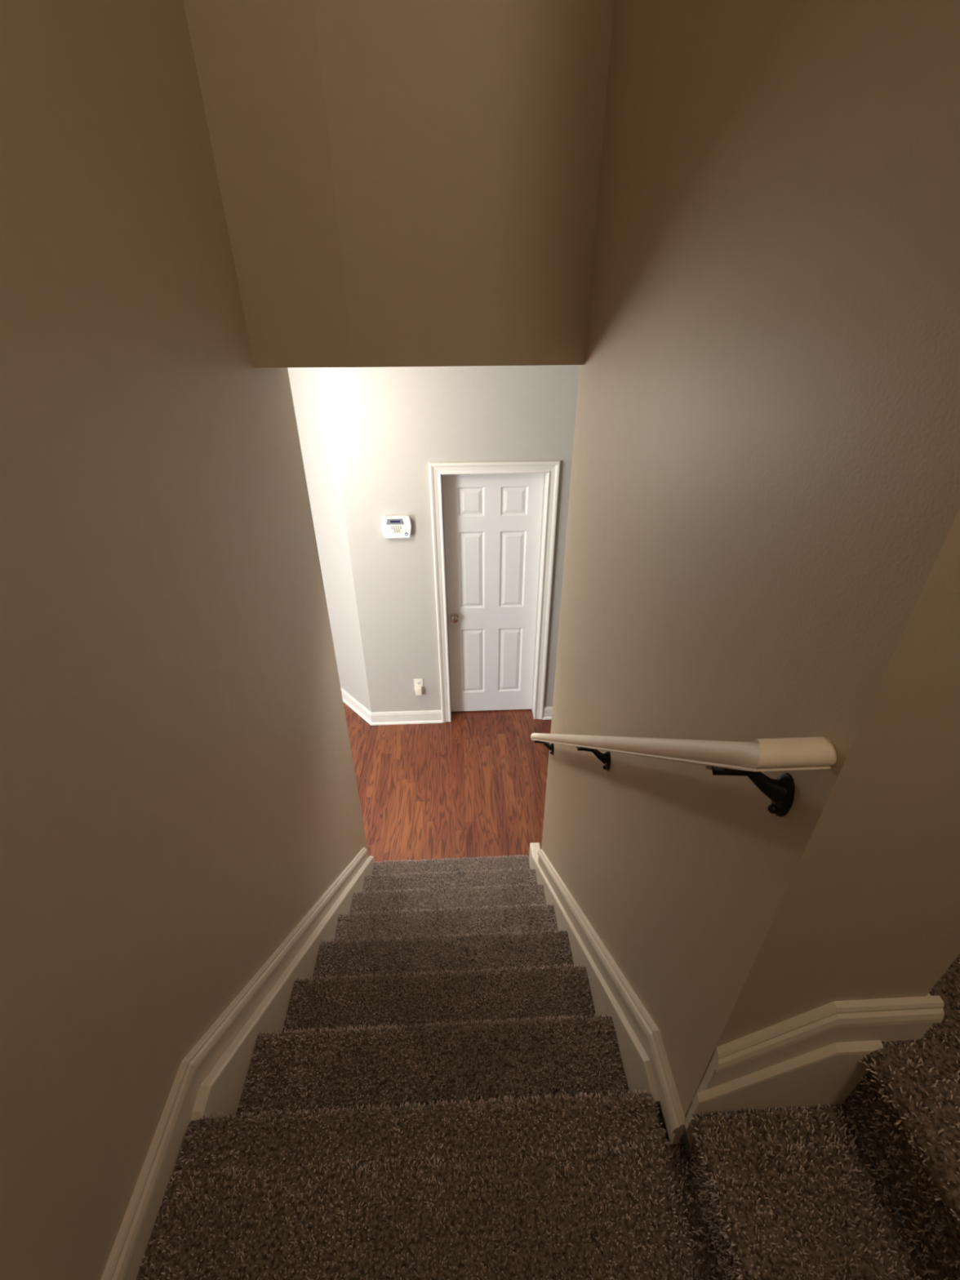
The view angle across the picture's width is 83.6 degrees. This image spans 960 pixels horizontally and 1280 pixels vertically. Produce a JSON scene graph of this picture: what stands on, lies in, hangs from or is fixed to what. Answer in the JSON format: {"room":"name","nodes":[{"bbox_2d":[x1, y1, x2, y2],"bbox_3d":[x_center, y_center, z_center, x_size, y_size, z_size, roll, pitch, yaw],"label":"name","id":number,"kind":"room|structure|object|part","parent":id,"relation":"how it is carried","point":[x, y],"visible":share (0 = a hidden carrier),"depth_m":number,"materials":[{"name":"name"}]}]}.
{"room":"home staircase","nodes":[
{"label":"home staircase","id":0,"kind":"room"},
{"bbox_2d":[0,0,368,1279],"bbox_3d":[-0.662,-0.137,0.672,0.120,5.300,2.857,-2,30,-2],"label":"wall","id":1,"kind":"structure","parent":0,"point":[179,792],"depth_m":0.92,"materials":[{"name":"beige paint"}]},
{"bbox_2d":[101,847,374,1279],"bbox_3d":[-0.573,1.457,1.592,0.036,1.618,2.825,-2,30,-2],"label":"baseboard","id":2,"kind":"structure","parent":1,"relation":"attached to","point":[124,1261],"depth_m":1.19,"materials":[{"name":"paint"}]},
{"bbox_2d":[287,367,371,711],"bbox_3d":[-1.446,-0.828,4.365,0.100,2.766,1.703,-25,39,-36],"label":"wall","id":3,"kind":"structure","parent":0,"point":[308,385],"depth_m":3.79,"materials":[{"name":"paint"}]},
{"bbox_2d":[340,687,371,724],"bbox_3d":[-1.481,0.341,4.994,0.027,0.115,1.716,-25,39,-36],"label":"baseboard","id":4,"kind":"structure","parent":3,"relation":"attached to","point":[349,700],"depth_m":4.59,"materials":[{"name":"white paint"}]},
{"bbox_2d":[182,0,614,367],"bbox_3d":[-0.180,-1.917,0.969,0.959,2.534,0.142,-2,30,-2],"label":"wall","id":5,"kind":"structure","parent":0,"point":[402,183],"depth_m":1.34,"materials":[{"name":"beige paint"}]},
{"bbox_2d":[324,364,579,712],"bbox_3d":[0.568,-0.572,3.909,2.953,2.766,0.140,-2,30,-2],"label":"wall","id":6,"kind":"structure","parent":0,"point":[388,424],"depth_m":3.44,"materials":[{"name":"paint"}]},
{"bbox_2d":[381,515,411,537],"bbox_3d":[-0.564,-0.766,3.630,0.201,0.150,0.043,-2,30,-2],"label":"keypad","id":7,"kind":"object","parent":6,"relation":"attached to","point":[392,526],"visible":1,"depth_m":3.61,"materials":[{"name":"white plastic"}]},
{"bbox_3d":[-0.562,-0.745,3.621,0.078,0.055,0.002,-2,30,-2],"label":"keypad door","id":8,"kind":"part","parent":7,"relation":"part of","materials":[{"name":"beige plastic"}]},
{"bbox_2d":[370,710,442,725],"bbox_3d":[-0.613,0.646,4.464,0.592,0.115,0.027,-2,30,-2],"label":"baseboard","id":9,"kind":"structure","parent":6,"relation":"attached to","point":[427,716],"depth_m":4.46,"materials":[{"name":"white paint"}]},
{"bbox_2d":[413,679,423,691],"bbox_3d":[-0.491,0.362,4.315,0.072,0.118,0.008,-2,30,-2],"label":"wall outlet","id":10,"kind":"object","parent":6,"relation":"attached to","point":[418,682],"visible":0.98,"depth_m":4.30,"materials":[{"name":"beige plastic"}]},
{"bbox_2d":[415,686,422,695],"bbox_3d":[-0.493,0.410,4.319,0.052,0.070,0.033,-2,30,-2],"label":"adapter","id":11,"kind":"object","parent":10,"relation":"attached to","point":[418,689],"visible":1,"depth_m":4.30,"materials":[{"name":"beige plastic"}]},
{"bbox_3d":[-0.492,0.423,4.308,0.042,0.046,0.002,-2,30,-2],"label":"panel","id":12,"kind":"part","parent":11,"relation":"part of","materials":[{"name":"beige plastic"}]},
{"bbox_2d":[428,460,559,722],"bbox_3d":[0.097,-0.271,4.050,0.847,2.110,0.168,-2,30,-2],"label":"door","id":13,"kind":"structure","parent":6,"relation":"in","point":[498,530],"depth_m":3.98,"materials":[{"name":"white paint"}]},
{"bbox_3d":[-0.196,-0.166,4.112,0.064,0.064,0.068,-2,30,-2],"label":"knob","id":14,"kind":"part","parent":13,"relation":"part of","materials":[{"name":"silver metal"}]},
{"bbox_2d":[542,706,552,719],"bbox_3d":[1.291,0.595,4.532,1.526,0.115,0.027,-2,30,-2],"label":"baseboard","id":15,"kind":"structure","parent":6,"relation":"attached to","point":[547,713],"depth_m":4.51,"materials":[{"name":"white paint"}]},
{"bbox_2d":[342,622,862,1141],"bbox_3d":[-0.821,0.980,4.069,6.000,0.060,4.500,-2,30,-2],"label":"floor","id":16,"kind":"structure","parent":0,"point":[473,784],"depth_m":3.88,"materials":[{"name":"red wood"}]},
{"bbox_2d":[136,854,724,1279],"bbox_3d":[-0.100,1.483,1.634,0.960,1.527,2.810,-2,30,-2],"label":"staircase","id":17,"kind":"structure","parent":16,"relation":"on","point":[446,1095],"depth_m":1.04,"materials":[{"name":"carpet"}]},
{"bbox_2d":[688,953,959,1279],"bbox_3d":[1.268,0.744,0.994,1.815,0.384,2.330,-2,30,-2],"label":"staircase","id":18,"kind":"structure","parent":17,"relation":"on","point":[786,1194],"depth_m":0.81,"materials":[{"name":"carpet"}]},
{"bbox_2d":[541,0,959,1259],"bbox_3d":[0.482,-0.386,1.085,0.290,5.300,1.435,-2,30,-2],"label":"wall","id":19,"kind":"structure","parent":0,"point":[762,538],"depth_m":0.70,"materials":[{"name":"beige paint"}]},
{"bbox_2d":[532,842,540,861],"bbox_3d":[0.321,1.347,3.048,0.044,0.327,0.213,-2,30,-2],"label":"baseboard","id":20,"kind":"structure","parent":19,"relation":"attached to","point":[536,847],"depth_m":3.02,"materials":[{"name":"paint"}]},
{"bbox_2d":[528,842,685,1144],"bbox_3d":[0.330,1.156,2.097,0.024,1.618,1.661,-2,30,-2],"label":"baseboard","id":21,"kind":"structure","parent":19,"relation":"attached to","point":[645,1028],"depth_m":1.32,"materials":[{"name":"paint"}]},
{"bbox_2d":[530,733,836,817],"bbox_3d":[0.299,0.279,1.503,0.083,1.245,1.482,-2,30,-2],"label":"handrail","id":22,"kind":"object","parent":19,"relation":"attached to","point":[748,759],"visible":1,"depth_m":0.64,"materials":[{"name":"beige paint"}]},
{"bbox_3d":[0.277,0.451,2.324,0.085,0.039,0.028,14,33,24],"label":"arm","id":23,"kind":"part","parent":22,"relation":"part of","materials":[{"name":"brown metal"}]},
{"bbox_3d":[0.304,0.305,1.445,0.086,0.039,0.028,14,33,24],"label":"arm","id":24,"kind":"part","parent":22,"relation":"part of","materials":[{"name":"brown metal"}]},
{"bbox_3d":[0.275,0.280,1.502,0.034,1.245,1.482,-2,30,-2],"label":"rail","id":25,"kind":"part","parent":22,"relation":"part of","materials":[{"name":"beige paint"}]},
{"bbox_3d":[0.329,0.170,0.660,0.086,0.039,0.028,14,33,24],"label":"arm","id":26,"kind":"part","parent":22,"relation":"part of","materials":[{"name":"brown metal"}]},
{"bbox_2d":[684,995,944,1148],"bbox_3d":[0.524,0.742,0.900,0.322,0.470,0.026,-2,30,-2],"label":"baseboard","id":27,"kind":"structure","parent":19,"relation":"attached to","point":[898,1019],"depth_m":0.84,"materials":[{"name":"paint"}]}
]}

